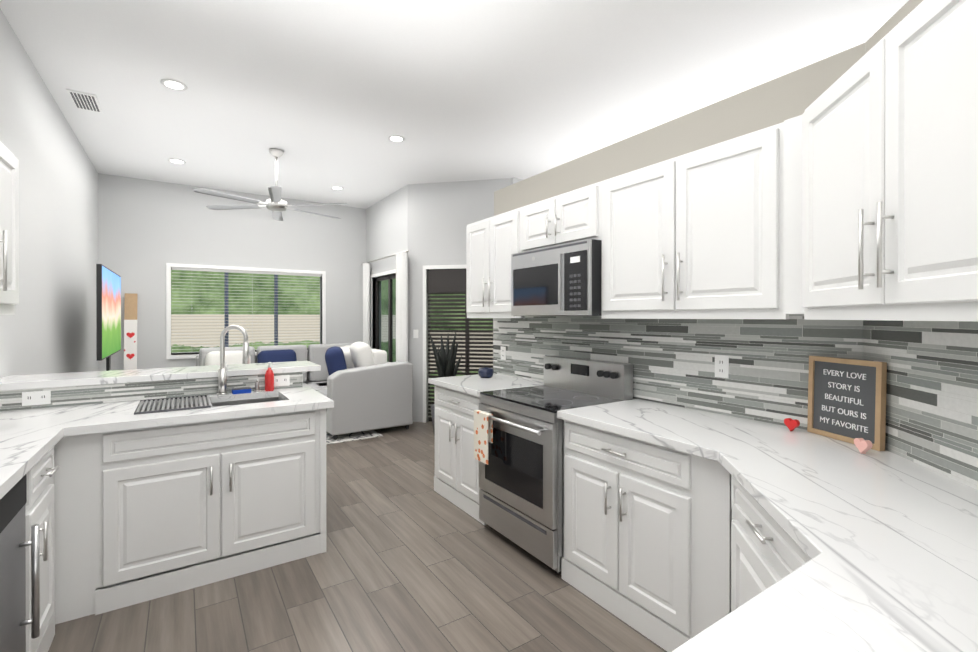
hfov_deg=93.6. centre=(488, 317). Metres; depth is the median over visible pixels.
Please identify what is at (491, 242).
upper cabinet
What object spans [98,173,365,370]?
wall
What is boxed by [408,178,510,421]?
wall
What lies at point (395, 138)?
recessed light
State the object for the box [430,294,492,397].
garden
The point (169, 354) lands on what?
window
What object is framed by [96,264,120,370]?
television
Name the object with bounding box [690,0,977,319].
upper cabinet
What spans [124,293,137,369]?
sign
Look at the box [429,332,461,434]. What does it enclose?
potted plant
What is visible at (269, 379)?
soap bottle
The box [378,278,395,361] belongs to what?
window
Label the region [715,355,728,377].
electrical outlet
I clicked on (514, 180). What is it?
wall
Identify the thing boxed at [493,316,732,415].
tile backsplash
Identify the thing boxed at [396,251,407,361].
curtain
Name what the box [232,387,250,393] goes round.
sponge
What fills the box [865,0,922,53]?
wall
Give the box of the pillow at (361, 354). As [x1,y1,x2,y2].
[349,342,374,367]
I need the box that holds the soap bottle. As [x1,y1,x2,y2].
[265,362,273,390]
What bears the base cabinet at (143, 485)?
on the floor
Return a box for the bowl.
[478,368,493,377]
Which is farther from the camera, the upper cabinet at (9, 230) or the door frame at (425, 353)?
the door frame at (425, 353)
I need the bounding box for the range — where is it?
[474,356,632,573]
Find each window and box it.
[166,263,325,358]
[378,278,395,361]
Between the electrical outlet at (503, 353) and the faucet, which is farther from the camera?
the electrical outlet at (503, 353)
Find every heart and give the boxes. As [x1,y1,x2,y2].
[784,418,799,430]
[854,438,872,453]
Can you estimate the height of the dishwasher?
0.852 m
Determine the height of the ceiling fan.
0.654 m
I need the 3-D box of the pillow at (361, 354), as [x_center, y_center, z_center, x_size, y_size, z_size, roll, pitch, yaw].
[-1.622,0.617,5.959,0.220,0.600,0.600,-15,6,-23]
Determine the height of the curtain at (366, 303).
2.280 m
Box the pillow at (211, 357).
[205,351,250,365]
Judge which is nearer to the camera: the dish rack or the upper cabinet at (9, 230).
the upper cabinet at (9, 230)
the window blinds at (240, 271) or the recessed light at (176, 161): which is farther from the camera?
the window blinds at (240, 271)
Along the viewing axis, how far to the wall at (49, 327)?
3.58 m
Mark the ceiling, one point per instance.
(325, 96)
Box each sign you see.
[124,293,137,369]
[807,356,886,450]
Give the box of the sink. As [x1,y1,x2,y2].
[139,397,281,411]
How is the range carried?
on the floor
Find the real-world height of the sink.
0.180 m
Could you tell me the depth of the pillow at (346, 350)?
6.03 m
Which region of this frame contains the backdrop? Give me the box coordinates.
[171,270,395,361]
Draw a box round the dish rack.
[134,395,211,414]
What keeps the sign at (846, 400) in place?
on the base cabinet at (699, 531)
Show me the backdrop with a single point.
(210, 301)
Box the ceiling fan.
[193,148,348,220]
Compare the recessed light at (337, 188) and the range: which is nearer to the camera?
the range
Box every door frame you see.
[371,269,395,361]
[423,265,469,422]
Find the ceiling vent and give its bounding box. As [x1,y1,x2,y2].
[66,89,102,112]
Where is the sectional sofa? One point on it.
(364, 386)
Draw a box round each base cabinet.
[0,325,333,651]
[434,399,977,651]
[435,385,480,428]
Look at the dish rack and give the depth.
2.64 m
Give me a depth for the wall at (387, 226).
6.93 m
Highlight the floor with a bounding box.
[48,401,666,651]
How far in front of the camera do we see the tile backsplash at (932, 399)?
1.69 m
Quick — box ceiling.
[0,0,908,208]
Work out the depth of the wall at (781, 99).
2.52 m
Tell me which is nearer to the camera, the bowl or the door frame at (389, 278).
the bowl
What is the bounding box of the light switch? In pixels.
[413,330,417,337]
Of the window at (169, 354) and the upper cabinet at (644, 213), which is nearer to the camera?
the upper cabinet at (644, 213)
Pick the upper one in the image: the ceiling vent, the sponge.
the ceiling vent
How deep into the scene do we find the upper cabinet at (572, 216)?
2.94 m
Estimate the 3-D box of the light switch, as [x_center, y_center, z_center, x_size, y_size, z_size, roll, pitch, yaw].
[-0.992,0.219,6.223,0.070,0.115,0.010,0,0,11]
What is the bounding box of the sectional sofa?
[196,342,412,439]
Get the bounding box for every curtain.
[363,263,369,345]
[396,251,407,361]
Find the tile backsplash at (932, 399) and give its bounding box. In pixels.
[733,314,977,489]
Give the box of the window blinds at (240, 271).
[172,267,320,352]
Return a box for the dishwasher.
[0,473,39,651]
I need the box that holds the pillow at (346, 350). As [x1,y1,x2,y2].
[340,347,353,368]
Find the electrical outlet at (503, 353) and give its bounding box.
[501,346,505,359]
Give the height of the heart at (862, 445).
0.054 m
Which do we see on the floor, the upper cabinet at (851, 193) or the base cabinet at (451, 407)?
the base cabinet at (451, 407)
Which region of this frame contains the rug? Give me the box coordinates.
[326,430,381,444]
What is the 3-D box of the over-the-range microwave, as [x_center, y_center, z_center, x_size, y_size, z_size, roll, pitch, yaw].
[0.526,-0.233,3.051,0.420,0.440,0.756,0,0,-34]
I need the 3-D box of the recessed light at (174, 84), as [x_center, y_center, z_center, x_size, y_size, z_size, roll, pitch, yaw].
[-2.441,-1.804,3.558,0.176,0.008,0.176,0,0,-34]
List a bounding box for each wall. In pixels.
[0,9,97,377]
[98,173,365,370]
[366,184,407,349]
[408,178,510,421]
[494,43,864,398]
[511,178,522,184]
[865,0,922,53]
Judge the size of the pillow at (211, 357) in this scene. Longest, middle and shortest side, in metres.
0.520 x 0.520 x 0.200 m
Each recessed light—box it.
[160,79,187,90]
[168,158,185,163]
[331,186,343,189]
[388,135,404,141]
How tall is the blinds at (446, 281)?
2.036 m
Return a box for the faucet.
[217,325,259,394]
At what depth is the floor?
2.34 m
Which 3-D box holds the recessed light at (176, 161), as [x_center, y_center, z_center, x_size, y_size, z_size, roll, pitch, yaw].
[-3.605,-1.808,5.306,0.176,0.008,0.176,0,0,-34]
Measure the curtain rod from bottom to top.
0.024 m
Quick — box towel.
[474,410,492,464]
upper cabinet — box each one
[0,142,18,313]
[466,208,517,315]
[518,182,597,252]
[598,153,689,315]
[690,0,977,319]
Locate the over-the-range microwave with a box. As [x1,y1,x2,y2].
[511,239,601,315]
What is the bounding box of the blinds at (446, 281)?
[427,269,492,419]
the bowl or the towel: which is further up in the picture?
the bowl
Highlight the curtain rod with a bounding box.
[361,250,409,264]
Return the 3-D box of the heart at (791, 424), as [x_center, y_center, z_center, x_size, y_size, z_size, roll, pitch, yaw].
[1.344,0.476,2.038,0.020,0.054,0.060,0,0,-22]
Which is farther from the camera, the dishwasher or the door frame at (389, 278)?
the door frame at (389, 278)
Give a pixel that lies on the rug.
(354, 436)
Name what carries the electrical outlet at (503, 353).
attached to the tile backsplash at (673, 360)

